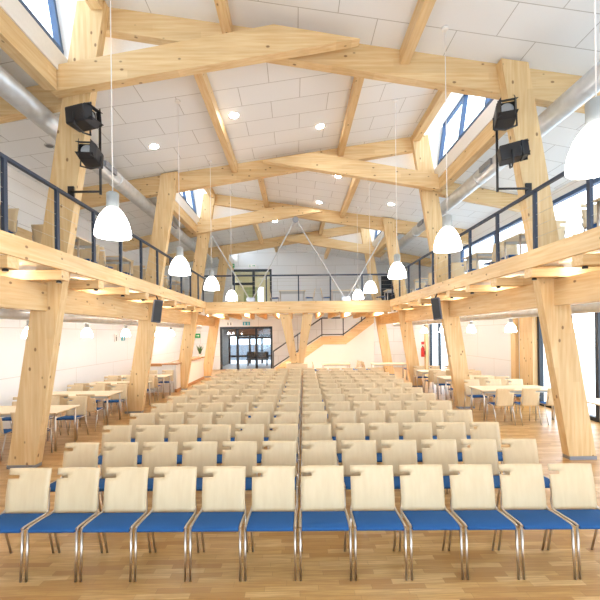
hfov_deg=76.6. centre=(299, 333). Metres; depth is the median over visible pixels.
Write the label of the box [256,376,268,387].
chair
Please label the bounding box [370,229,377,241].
wall
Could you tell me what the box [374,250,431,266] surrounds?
rafter
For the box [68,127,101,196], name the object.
bracket
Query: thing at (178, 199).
trim
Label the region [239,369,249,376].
chair
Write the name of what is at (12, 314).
air duct
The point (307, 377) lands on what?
chair
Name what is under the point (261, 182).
roof purlin
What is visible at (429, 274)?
chair
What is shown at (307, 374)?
chair
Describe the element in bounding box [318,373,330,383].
chair
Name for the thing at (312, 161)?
roof beam
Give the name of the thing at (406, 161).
wall
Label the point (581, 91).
air duct
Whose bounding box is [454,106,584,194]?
ceiling
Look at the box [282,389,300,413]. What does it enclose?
chair
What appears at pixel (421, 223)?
outlet
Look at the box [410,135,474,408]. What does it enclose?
column
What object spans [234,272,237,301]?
wall
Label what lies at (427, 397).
chair
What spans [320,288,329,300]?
chair
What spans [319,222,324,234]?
roof purlin
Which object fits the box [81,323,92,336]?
pendant lamp
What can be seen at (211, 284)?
pendant lamp
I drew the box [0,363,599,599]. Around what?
floor
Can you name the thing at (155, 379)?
chair
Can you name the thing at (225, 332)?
wall
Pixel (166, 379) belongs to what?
chair
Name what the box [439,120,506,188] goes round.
beam
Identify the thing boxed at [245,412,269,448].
chair
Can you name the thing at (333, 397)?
chair
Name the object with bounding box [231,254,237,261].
wall
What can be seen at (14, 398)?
chair
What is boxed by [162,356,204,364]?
countertop
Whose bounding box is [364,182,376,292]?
pendant lamp
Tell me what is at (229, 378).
chair
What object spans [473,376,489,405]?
chair
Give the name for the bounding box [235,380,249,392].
chair
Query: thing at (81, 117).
spotlight
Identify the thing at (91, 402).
chair
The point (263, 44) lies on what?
roof beam
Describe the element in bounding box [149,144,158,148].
recessed light
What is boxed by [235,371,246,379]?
chair
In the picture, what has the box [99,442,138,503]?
chair
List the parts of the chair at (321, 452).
backrest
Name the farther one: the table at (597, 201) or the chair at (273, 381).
the chair at (273, 381)
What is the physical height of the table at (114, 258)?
0.745 m
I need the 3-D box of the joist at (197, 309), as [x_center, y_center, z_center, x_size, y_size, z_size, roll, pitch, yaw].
[-4.698,-0.880,14.543,1.925,0.151,0.200,-1,0,-1]
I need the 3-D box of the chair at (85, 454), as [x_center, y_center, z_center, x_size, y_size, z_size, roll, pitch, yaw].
[-2.701,1.789,4.498,0.466,0.858,0.475,-1,0,1]
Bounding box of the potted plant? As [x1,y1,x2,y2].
[196,346,203,356]
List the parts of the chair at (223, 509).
leg, frame, leg, seat, backrest, leg, frame, leg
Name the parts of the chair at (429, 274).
backrest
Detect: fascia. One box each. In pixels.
[0,230,205,308]
[390,226,599,306]
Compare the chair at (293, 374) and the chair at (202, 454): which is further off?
the chair at (293, 374)
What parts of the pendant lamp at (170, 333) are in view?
lamp shade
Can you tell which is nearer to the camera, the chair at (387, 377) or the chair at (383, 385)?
the chair at (383, 385)
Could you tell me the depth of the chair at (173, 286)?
14.59 m
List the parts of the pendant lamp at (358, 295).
lamp shade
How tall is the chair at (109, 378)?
0.858 m
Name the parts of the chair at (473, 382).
backrest, seat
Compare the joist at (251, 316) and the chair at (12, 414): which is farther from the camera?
the joist at (251, 316)
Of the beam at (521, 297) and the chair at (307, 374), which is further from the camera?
the chair at (307, 374)
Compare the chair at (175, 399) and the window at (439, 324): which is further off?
the window at (439, 324)
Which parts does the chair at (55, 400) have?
backrest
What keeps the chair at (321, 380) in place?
on the floor at (325, 563)
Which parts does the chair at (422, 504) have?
leg, frame, leg, backrest, seat, leg, frame, leg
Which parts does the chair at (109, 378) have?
backrest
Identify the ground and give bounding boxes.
[231,345,595,415]
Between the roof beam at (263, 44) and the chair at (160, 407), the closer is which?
the roof beam at (263, 44)
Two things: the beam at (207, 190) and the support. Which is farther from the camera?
the support
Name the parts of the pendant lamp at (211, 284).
cord, lamp shade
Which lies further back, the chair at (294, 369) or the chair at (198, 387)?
the chair at (294, 369)
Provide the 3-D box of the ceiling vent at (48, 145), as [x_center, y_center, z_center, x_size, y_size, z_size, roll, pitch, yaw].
[-5.625,-4.212,8.531,0.205,0.045,0.208,-1,0,8]
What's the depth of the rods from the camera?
15.02 m
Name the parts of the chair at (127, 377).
backrest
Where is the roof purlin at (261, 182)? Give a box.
[258,178,268,206]
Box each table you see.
[0,202,8,229]
[0,405,79,450]
[52,390,122,424]
[74,237,97,256]
[86,381,151,404]
[105,256,133,274]
[118,374,171,397]
[168,280,182,290]
[279,290,304,300]
[321,363,350,367]
[331,290,356,300]
[370,362,406,374]
[383,289,412,299]
[413,278,427,290]
[415,369,449,391]
[435,375,494,399]
[464,252,491,272]
[468,385,553,420]
[500,233,525,259]
[587,398,599,405]
[593,197,599,226]
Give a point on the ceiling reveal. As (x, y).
(453, 99)
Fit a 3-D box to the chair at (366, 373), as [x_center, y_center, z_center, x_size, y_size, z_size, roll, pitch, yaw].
[2.276,1.730,12.438,0.466,0.858,0.475,-1,0,1]
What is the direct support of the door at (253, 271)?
in the wall at (286, 262)
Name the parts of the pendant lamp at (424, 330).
lamp shade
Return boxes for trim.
[0,0,67,68]
[175,193,199,224]
[372,231,384,246]
[424,324,428,369]
[434,99,501,176]
[511,318,518,399]
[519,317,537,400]
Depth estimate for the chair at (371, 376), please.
11.76 m
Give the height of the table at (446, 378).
0.745 m
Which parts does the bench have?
seat, backrest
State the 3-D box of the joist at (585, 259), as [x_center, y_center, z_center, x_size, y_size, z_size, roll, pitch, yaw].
[4.695,-0.992,5.124,1.925,0.151,0.200,-1,0,-1]
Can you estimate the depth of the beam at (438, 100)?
9.49 m
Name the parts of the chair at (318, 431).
backrest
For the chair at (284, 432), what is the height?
0.858 m
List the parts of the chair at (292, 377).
backrest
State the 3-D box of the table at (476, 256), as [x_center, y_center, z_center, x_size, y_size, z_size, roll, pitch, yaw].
[4.713,-1.616,9.660,0.800,0.745,0.700,-1,0,-1]
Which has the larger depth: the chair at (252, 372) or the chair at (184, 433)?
the chair at (252, 372)
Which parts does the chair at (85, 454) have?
seat, backrest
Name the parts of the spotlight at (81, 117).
barn door, barn door, barn door, barn door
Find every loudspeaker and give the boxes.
[151,296,162,322]
[431,294,442,319]
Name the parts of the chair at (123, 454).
seat, backrest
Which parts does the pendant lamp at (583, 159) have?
lamp shade, cord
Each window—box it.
[18,0,63,54]
[179,190,196,214]
[429,323,440,368]
[438,94,493,164]
[460,177,599,265]
[537,312,599,422]
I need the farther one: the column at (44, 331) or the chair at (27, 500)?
the column at (44, 331)
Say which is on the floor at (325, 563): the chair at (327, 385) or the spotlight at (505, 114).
the chair at (327, 385)
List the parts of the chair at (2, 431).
backrest, leg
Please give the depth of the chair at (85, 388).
10.67 m
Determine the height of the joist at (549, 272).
0.151 m
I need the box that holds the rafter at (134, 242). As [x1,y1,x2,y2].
[123,228,196,251]
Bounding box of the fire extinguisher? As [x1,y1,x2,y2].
[421,342,424,356]
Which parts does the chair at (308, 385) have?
backrest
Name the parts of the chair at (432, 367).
backrest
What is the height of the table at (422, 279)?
0.745 m
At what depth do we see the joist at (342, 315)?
17.45 m
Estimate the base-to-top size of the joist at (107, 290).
0.151 m
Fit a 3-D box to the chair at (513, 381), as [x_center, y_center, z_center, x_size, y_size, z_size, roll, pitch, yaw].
[5.925,1.686,10.256,0.466,0.858,0.475,-1,0,-1]
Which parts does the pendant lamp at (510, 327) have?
lamp shade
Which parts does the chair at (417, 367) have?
backrest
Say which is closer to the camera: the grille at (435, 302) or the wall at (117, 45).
the wall at (117, 45)
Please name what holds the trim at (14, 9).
attached to the wall at (65, 8)
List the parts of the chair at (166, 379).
backrest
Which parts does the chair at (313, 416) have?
backrest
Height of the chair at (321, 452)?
0.858 m
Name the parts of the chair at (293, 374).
backrest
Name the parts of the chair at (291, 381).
backrest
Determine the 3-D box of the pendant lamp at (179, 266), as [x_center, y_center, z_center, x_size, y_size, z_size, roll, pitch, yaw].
[-2.460,-2.960,7.720,0.421,3.524,0.421,-1,0,-1]
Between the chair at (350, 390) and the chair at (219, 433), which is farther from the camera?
the chair at (350, 390)
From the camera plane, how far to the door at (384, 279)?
23.70 m
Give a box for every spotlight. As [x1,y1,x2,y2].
[65,102,103,135]
[75,138,103,169]
[492,95,518,130]
[497,138,529,168]
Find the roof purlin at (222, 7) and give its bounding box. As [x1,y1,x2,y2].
[214,0,232,33]
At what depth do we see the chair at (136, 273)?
11.17 m
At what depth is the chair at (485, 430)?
5.52 m
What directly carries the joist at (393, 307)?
on the beam at (421, 313)
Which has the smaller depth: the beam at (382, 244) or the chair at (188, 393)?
the chair at (188, 393)
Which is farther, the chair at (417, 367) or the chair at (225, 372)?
the chair at (417, 367)
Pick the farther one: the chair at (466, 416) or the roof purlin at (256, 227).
the roof purlin at (256, 227)
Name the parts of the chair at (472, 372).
backrest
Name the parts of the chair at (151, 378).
backrest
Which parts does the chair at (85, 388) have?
backrest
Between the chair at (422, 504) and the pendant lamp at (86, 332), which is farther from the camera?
the pendant lamp at (86, 332)
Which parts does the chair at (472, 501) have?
leg, frame, leg, backrest, seat, leg, frame, leg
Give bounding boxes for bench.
[246,352,268,365]
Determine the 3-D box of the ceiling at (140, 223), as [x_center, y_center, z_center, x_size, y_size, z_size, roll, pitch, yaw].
[-5.681,-4.060,13.136,3.100,0.760,4.350,-1,0,-1]
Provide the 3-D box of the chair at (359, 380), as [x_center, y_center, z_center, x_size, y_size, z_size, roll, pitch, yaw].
[1.770,1.736,10.668,0.466,0.858,0.475,-1,0,1]
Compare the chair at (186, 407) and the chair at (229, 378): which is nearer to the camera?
the chair at (186, 407)
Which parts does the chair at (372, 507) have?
frame, leg, backrest, seat, leg, frame, leg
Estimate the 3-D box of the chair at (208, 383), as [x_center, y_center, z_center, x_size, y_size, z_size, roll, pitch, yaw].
[-2.637,1.788,10.713,0.466,0.858,0.475,-1,0,1]
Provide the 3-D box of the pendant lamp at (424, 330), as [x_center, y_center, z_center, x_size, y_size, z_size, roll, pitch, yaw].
[5.419,-0.591,16.569,0.276,1.118,0.276,-1,0,-1]
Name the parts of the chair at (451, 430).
backrest, seat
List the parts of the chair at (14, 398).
seat, backrest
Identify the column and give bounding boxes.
[7,0,109,468]
[125,171,177,413]
[179,194,215,389]
[204,244,230,376]
[360,228,394,374]
[382,217,421,386]
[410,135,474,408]
[496,58,596,459]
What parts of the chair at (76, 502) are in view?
leg, frame, leg, seat, leg, backrest, frame, leg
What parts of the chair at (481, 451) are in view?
backrest, seat, leg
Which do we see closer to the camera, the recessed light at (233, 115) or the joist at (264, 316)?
the recessed light at (233, 115)
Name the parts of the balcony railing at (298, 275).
post, rail, post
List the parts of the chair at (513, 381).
backrest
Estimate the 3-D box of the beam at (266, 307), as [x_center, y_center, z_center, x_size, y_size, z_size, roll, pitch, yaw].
[-0.071,-1.052,15.255,7.460,0.470,0.190,-1,0,-1]
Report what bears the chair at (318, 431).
on the floor at (325, 563)
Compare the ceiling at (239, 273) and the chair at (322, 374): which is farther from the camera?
the ceiling at (239, 273)
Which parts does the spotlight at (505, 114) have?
barn door, barn door, barn door, barn door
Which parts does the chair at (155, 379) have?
backrest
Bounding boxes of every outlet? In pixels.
[104,160,116,175]
[417,219,423,226]
[479,158,492,172]
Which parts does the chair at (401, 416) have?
backrest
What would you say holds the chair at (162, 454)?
on the floor at (325, 563)
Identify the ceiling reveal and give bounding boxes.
[424,92,463,134]
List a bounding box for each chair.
[0,413,11,460]
[0,468,54,582]
[2,397,16,428]
[8,208,18,234]
[10,412,52,452]
[25,467,102,582]
[31,224,42,242]
[47,396,60,440]
[49,394,80,431]
[50,442,100,530]
[56,396,88,440]
[67,385,82,400]
[74,383,97,403]
[76,394,105,430]
[79,245,99,263]
[79,467,150,581]
[80,384,105,419]
[95,383,118,413]
[96,247,113,268]
[98,425,131,471]
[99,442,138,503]
[103,384,127,418]
[104,376,117,404]
[116,376,129,404]
[117,260,133,275]
[117,383,128,412]
[129,413,154,441]
[133,266,145,279]
[134,466,198,581]
[135,425,164,463]
[142,442,177,490]
[147,376,154,400]
[149,370,157,389]
[149,375,162,400]
[150,403,172,424]
[158,370,173,389]
[158,412,183,441]
[164,275,168,288]
[167,396,186,411]
[168,425,197,463]
[172,285,179,292]
[176,403,198,424]
[178,412,211,465]
[180,390,198,402]
[182,441,217,490]
[189,466,247,581]
[190,395,209,411]
[191,385,207,395]
[201,381,215,388]
[201,389,218,402]
[201,403,222,423]
[201,424,230,463]
[208,377,221,384]
[210,384,225,394]
[212,395,231,411]
[215,374,227,379]
[216,412,240,440]
[218,380,232,388]
[221,371,232,376]
[221,389,238,402]
[222,441,257,489]
[224,377,237,387]
[226,369,236,373]
[226,402,248,429]
[229,384,244,399]
[230,374,241,382]
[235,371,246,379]
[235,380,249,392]
[235,395,254,417]
[235,424,263,465]
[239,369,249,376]
[240,377,253,387]
[242,389,259,407]
[244,374,256,383]
[244,466,296,580]
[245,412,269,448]
[247,384,262,399]
[248,371,259,379]
[252,369,262,376]
[252,380,266,392]
[252,402,273,430]
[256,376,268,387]
[257,395,276,417]
[259,373,271,382]
[260,441,297,528]
[262,371,273,379]
[262,389,279,406]
[266,384,281,401]
[269,380,283,392]
[269,424,298,494]
[271,376,284,387]
[273,411,299,470]
[274,373,285,387]
[276,371,287,382]
[277,368,288,375]
[277,402,299,436]
[280,395,300,439]
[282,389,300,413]
[284,384,300,404]
[286,380,301,412]
[287,376,301,393]
[288,373,301,388]
[290,368,301,379]
[299,465,351,580]
[300,440,336,506]
[301,402,324,430]
[301,411,326,452]
[301,423,331,465]
[302,379,317,398]
[302,384,318,405]
[302,388,320,410]
[302,394,321,416]
[303,370,314,375]
[303,373,315,378]
[303,376,316,382]
[316,368,326,375]
[317,370,328,378]
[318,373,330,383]
[319,376,331,387]
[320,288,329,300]
[320,379,334,393]
[321,383,337,401]
[323,388,340,406]
[325,394,344,417]
[328,401,349,422]
[331,370,342,375]
[331,411,355,439]
[332,373,344,378]
[335,376,347,382]
[335,423,364,464]
[337,379,351,387]
[340,383,355,393]
[341,440,376,506]
[344,370,355,375]
[344,388,361,400]
[347,373,359,378]
[348,394,367,410]
[350,375,363,382]
[350,465,407,580]
[353,401,375,422]
[354,379,368,387]
[358,370,369,374]
[359,383,374,393]
[360,410,385,439]
[362,372,374,378]
[364,388,381,400]
[366,375,379,382]
[368,367,378,371]
[369,423,398,461]
[370,394,390,409]
[371,379,385,387]
[372,370,383,374]
[374,293,385,299]
[376,372,388,378]
[377,383,393,393]
[379,401,400,422]
[381,440,417,488]
[382,375,395,382]
[384,388,401,400]
[389,379,403,387]
[389,410,422,463]
[393,393,412,409]
[396,383,411,392]
[399,464,463,580]
[402,422,444,493]
[404,401,426,421]
[405,387,422,400]
[413,366,428,388]
[414,279,425,289]
[416,393,435,409]
[418,410,443,438]
[421,439,459,488]
[424,273,431,287]
[424,370,441,394]
[429,366,444,388]
[429,400,452,421]
[433,371,451,398]
[436,422,466,493]
[446,370,453,391]
[447,410,473,438]
[448,464,519,579]
[451,262,463,277]
[461,439,518,527]
[463,257,479,273]
[464,379,487,412]
[469,371,481,394]
[469,422,502,473]
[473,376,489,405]
[484,243,503,266]
[485,379,510,413]
[486,388,515,425]
[494,376,508,401]
[498,464,576,579]
[500,241,517,260]
[500,439,549,508]
[507,379,533,413]
[511,388,541,424]
[535,388,554,424]
[547,463,599,579]
[556,220,566,239]
[580,204,596,230]
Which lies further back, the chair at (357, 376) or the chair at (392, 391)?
the chair at (357, 376)
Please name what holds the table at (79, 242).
on the floor at (23, 264)
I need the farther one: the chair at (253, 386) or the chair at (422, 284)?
the chair at (422, 284)
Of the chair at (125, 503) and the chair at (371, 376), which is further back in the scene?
the chair at (371, 376)
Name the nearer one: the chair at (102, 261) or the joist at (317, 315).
the chair at (102, 261)
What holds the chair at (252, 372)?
on the floor at (325, 563)
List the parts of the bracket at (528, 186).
arm, wall plate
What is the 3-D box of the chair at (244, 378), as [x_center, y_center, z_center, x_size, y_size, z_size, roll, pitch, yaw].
[-1.652,1.776,11.590,0.466,0.858,0.475,-1,0,0]
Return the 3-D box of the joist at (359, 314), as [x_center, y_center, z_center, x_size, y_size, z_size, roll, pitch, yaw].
[2.804,-0.946,17.412,0.140,0.350,4.050,-1,0,-1]
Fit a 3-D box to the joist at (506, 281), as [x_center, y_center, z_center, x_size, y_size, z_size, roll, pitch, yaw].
[4.668,-0.991,7.294,1.925,0.151,0.200,-1,0,-1]
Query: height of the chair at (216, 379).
0.858 m
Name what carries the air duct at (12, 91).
attached to the wall
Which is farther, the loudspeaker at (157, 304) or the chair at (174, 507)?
the loudspeaker at (157, 304)
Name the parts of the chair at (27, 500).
leg, leg, seat, backrest, frame, leg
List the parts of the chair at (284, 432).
backrest, leg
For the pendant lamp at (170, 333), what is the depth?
16.34 m
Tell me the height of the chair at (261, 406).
0.858 m
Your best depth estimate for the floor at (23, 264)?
7.14 m
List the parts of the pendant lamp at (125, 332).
lamp shade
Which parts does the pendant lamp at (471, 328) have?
lamp shade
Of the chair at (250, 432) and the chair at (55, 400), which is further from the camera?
the chair at (55, 400)
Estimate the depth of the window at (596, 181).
12.08 m
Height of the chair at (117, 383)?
0.858 m
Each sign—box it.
[114,334,117,341]
[248,264,255,267]
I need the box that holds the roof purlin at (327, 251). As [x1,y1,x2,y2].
[324,248,330,258]
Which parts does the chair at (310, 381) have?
backrest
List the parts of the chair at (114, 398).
seat, backrest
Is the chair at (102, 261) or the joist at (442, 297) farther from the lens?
the joist at (442, 297)
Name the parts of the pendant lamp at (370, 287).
cord, lamp shade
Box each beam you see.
[0,7,56,89]
[0,275,46,310]
[51,24,359,97]
[64,289,148,319]
[80,137,412,209]
[85,0,102,9]
[106,7,599,113]
[161,307,190,323]
[165,226,359,265]
[173,201,196,232]
[194,205,321,234]
[197,314,214,325]
[204,187,214,197]
[205,300,390,313]
[215,194,468,243]
[218,257,233,270]
[263,152,442,191]
[277,234,373,254]
[374,234,397,254]
[380,312,398,323]
[405,305,432,321]
[413,90,450,140]
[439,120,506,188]
[449,284,536,316]
[554,270,599,304]
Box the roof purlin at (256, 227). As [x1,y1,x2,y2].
[253,224,262,243]
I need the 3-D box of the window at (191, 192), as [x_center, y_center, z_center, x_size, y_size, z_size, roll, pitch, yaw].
[-4.225,-5.302,13.079,0.260,1.190,4.100,-1,0,-1]
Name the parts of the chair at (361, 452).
seat, backrest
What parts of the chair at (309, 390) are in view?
backrest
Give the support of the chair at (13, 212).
on the floor at (23, 264)
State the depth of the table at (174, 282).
13.58 m
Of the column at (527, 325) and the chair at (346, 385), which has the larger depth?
the column at (527, 325)
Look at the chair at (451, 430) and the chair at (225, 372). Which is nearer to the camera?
the chair at (451, 430)
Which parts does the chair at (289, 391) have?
backrest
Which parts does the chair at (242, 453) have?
seat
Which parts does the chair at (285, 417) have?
backrest, leg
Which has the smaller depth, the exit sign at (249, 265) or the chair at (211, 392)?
the chair at (211, 392)
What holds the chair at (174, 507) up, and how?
on the floor at (325, 563)
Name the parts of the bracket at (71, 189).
wall plate, arm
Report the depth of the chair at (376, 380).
10.86 m
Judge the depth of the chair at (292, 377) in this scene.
11.78 m
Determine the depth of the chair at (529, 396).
8.80 m
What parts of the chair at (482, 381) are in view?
backrest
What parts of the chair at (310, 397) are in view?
backrest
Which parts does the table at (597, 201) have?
leg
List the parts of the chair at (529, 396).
backrest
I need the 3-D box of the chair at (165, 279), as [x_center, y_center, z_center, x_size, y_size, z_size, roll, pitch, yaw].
[-4.773,-1.557,13.260,0.466,0.858,0.475,-1,0,-1]
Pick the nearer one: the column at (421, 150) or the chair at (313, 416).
the chair at (313, 416)
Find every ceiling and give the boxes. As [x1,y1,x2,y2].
[0,0,599,265]
[0,48,37,87]
[79,197,185,238]
[188,257,218,269]
[236,272,269,274]
[383,234,430,258]
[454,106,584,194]
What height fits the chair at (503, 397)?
0.858 m
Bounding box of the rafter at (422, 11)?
[400,0,435,63]
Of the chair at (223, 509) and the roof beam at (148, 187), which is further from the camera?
the roof beam at (148, 187)
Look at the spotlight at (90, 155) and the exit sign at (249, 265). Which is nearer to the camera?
the spotlight at (90, 155)
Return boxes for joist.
[0,255,18,269]
[0,270,68,281]
[68,280,103,289]
[78,287,128,295]
[105,293,148,299]
[128,297,163,302]
[162,303,186,308]
[163,301,176,305]
[174,306,195,310]
[184,308,202,311]
[208,314,228,319]
[224,314,241,319]
[241,314,254,318]
[257,314,266,318]
[273,313,279,318]
[315,313,323,318]
[328,313,339,318]
[340,313,355,317]
[353,312,371,317]
[366,312,386,317]
[392,306,413,309]
[399,304,423,308]
[408,302,430,306]
[418,298,430,303]
[431,295,466,300]
[446,290,485,296]
[466,285,518,292]
[491,277,532,286]
[524,267,599,278]
[572,253,599,266]
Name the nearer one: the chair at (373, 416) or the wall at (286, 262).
the chair at (373, 416)
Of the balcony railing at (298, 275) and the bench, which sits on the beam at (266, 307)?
the balcony railing at (298, 275)
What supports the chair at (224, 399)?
on the floor at (325, 563)
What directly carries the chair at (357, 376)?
on the floor at (325, 563)
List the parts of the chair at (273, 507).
leg, frame, leg, seat, backrest, frame, leg, leg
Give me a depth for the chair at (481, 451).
4.63 m
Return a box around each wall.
[0,166,184,290]
[0,319,183,428]
[16,227,184,293]
[52,0,76,59]
[103,37,158,55]
[184,248,407,369]
[190,190,205,217]
[213,205,253,218]
[222,329,228,365]
[229,329,269,334]
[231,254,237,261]
[231,344,270,359]
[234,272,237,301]
[238,274,269,301]
[330,233,361,243]
[367,153,414,169]
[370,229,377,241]
[410,177,597,399]
[426,127,445,168]
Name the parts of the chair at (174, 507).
leg, frame, leg, seat, backrest, leg, frame, leg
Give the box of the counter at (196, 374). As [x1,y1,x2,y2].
[147,356,204,392]
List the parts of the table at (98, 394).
leg, leg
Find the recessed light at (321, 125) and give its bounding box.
[315,123,324,128]
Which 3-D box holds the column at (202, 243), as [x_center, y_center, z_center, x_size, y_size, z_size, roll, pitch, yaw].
[-4.147,-1.637,15.058,1.697,7.738,0.177,-1,0,-1]
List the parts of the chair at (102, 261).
backrest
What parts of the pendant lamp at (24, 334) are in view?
lamp shade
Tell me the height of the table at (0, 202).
0.745 m
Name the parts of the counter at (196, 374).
frame, panel, panel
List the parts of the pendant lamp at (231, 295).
cord, lamp shade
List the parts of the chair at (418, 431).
backrest, seat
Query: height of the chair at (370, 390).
0.858 m
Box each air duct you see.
[0,65,213,263]
[0,308,201,328]
[380,61,599,261]
[393,302,599,326]
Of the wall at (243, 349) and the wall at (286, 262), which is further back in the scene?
the wall at (243, 349)
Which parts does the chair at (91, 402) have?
backrest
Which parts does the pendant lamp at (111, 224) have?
cord, lamp shade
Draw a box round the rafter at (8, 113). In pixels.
[0,85,61,123]
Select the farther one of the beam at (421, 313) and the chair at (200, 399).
the beam at (421, 313)
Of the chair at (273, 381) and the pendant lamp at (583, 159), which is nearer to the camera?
the pendant lamp at (583, 159)
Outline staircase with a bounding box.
[273,316,373,372]
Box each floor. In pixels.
[0,249,599,316]
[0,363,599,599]
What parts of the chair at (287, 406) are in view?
backrest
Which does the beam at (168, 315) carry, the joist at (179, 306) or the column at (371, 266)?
the joist at (179, 306)
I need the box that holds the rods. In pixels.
[211,216,383,301]
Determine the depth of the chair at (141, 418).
6.46 m
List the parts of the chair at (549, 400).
backrest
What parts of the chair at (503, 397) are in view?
backrest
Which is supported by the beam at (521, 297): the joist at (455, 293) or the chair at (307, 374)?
the joist at (455, 293)
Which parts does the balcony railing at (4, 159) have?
post, post, post, post, post, post, post, post, post, post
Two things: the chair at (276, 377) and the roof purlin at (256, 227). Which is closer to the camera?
the chair at (276, 377)
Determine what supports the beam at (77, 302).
attached to the column at (139, 377)
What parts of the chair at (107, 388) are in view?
backrest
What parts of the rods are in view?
rod, foot plate, rod, apex plate, rod, foot plate, rod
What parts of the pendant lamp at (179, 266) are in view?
cord, lamp shade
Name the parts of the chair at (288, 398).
backrest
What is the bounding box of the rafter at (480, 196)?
[438,183,520,211]
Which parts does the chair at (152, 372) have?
backrest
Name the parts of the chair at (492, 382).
backrest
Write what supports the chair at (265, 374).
on the floor at (325, 563)
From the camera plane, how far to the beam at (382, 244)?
17.83 m
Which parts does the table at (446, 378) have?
leg, leg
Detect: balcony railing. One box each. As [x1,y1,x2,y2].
[0,152,205,298]
[202,274,392,301]
[390,171,599,296]
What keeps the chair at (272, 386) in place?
on the floor at (325, 563)
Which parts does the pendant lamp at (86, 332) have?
lamp shade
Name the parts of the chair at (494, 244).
backrest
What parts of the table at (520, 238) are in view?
leg, leg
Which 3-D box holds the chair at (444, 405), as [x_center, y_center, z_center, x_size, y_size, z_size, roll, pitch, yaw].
[2.711,1.724,7.107,0.466,0.858,0.475,-1,0,0]
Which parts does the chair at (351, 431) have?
seat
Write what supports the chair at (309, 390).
on the floor at (325, 563)
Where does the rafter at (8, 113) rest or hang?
attached to the ceiling at (6, 61)
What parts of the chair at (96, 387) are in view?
backrest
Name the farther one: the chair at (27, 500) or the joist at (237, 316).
the joist at (237, 316)
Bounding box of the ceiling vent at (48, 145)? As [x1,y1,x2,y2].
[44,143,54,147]
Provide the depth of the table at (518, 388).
9.53 m
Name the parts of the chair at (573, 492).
leg, frame, backrest, seat, leg, leg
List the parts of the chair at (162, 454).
seat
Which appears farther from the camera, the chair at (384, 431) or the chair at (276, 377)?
the chair at (276, 377)
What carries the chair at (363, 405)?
on the floor at (325, 563)
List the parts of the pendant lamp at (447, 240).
cord, lamp shade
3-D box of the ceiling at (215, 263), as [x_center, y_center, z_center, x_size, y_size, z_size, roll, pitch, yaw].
[-5.787,-4.059,21.590,3.100,0.760,3.880,-1,0,-1]
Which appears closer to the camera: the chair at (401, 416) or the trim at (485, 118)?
the chair at (401, 416)
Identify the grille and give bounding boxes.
[153,301,161,320]
[431,298,440,318]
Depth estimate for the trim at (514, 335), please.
12.04 m
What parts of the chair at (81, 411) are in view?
seat, backrest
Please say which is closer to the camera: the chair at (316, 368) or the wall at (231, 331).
the chair at (316, 368)
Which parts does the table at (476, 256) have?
leg, leg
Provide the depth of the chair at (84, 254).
8.49 m
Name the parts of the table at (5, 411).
leg, leg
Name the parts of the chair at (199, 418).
backrest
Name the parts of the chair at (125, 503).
leg, frame, leg, seat, backrest, leg, frame, leg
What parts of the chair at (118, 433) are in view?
seat, backrest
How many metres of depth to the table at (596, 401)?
7.63 m
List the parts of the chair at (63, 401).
backrest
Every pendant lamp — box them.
[21,320,28,337]
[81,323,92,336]
[94,0,131,240]
[121,325,129,336]
[168,327,173,335]
[169,99,190,275]
[204,161,218,290]
[226,184,237,300]
[353,207,363,299]
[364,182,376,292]
[388,99,405,278]
[421,324,427,332]
[433,25,461,252]
[466,321,475,331]
[505,318,516,331]
[565,0,599,179]
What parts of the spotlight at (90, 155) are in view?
barn door, barn door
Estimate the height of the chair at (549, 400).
0.858 m
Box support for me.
[280,314,312,387]
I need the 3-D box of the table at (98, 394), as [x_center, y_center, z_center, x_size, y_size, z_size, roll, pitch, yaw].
[-5.515,1.876,9.531,1.800,0.745,0.800,-1,0,-1]
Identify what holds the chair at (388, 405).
on the floor at (325, 563)
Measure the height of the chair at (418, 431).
0.858 m
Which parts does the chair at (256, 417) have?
backrest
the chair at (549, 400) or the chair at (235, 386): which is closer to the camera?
the chair at (549, 400)
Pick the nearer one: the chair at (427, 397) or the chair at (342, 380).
the chair at (427, 397)
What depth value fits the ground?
25.14 m
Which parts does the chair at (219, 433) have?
seat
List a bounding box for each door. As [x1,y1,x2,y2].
[220,326,272,369]
[229,334,270,363]
[232,269,271,301]
[244,287,257,301]
[381,276,394,299]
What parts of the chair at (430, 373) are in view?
backrest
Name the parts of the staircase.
rail, handrail, handrail, panel, rail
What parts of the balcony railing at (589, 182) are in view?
post, post, post, post, post, rail, post, post, post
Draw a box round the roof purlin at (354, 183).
[340,178,359,217]
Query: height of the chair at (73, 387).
0.858 m
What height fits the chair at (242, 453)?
0.858 m
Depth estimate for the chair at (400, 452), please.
4.64 m
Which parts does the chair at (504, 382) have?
backrest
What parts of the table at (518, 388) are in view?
leg, leg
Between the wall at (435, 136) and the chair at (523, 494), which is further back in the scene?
the wall at (435, 136)
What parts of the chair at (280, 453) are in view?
backrest, leg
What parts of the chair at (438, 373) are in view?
backrest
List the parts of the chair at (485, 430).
backrest, seat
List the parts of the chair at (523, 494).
leg, frame, leg, backrest, seat, leg, frame, leg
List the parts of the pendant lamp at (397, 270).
cord, lamp shade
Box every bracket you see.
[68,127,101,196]
[495,131,531,193]
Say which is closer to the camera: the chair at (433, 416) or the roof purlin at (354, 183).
the chair at (433, 416)
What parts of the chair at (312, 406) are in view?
backrest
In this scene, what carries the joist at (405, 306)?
on the beam at (421, 313)
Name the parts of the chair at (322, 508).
frame, leg, backrest, seat, leg, frame, leg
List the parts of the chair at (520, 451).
backrest, seat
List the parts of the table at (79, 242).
leg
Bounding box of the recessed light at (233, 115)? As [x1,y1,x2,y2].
[229,112,238,118]
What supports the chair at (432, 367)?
on the floor at (325, 563)
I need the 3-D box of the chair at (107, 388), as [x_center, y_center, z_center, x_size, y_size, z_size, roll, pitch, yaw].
[-5.533,1.823,10.900,0.466,0.858,0.475,-1,0,-1]
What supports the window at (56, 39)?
attached to the ceiling reveal
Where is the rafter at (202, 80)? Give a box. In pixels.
[194,73,237,172]
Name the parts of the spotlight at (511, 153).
barn door, barn door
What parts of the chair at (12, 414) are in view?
backrest, leg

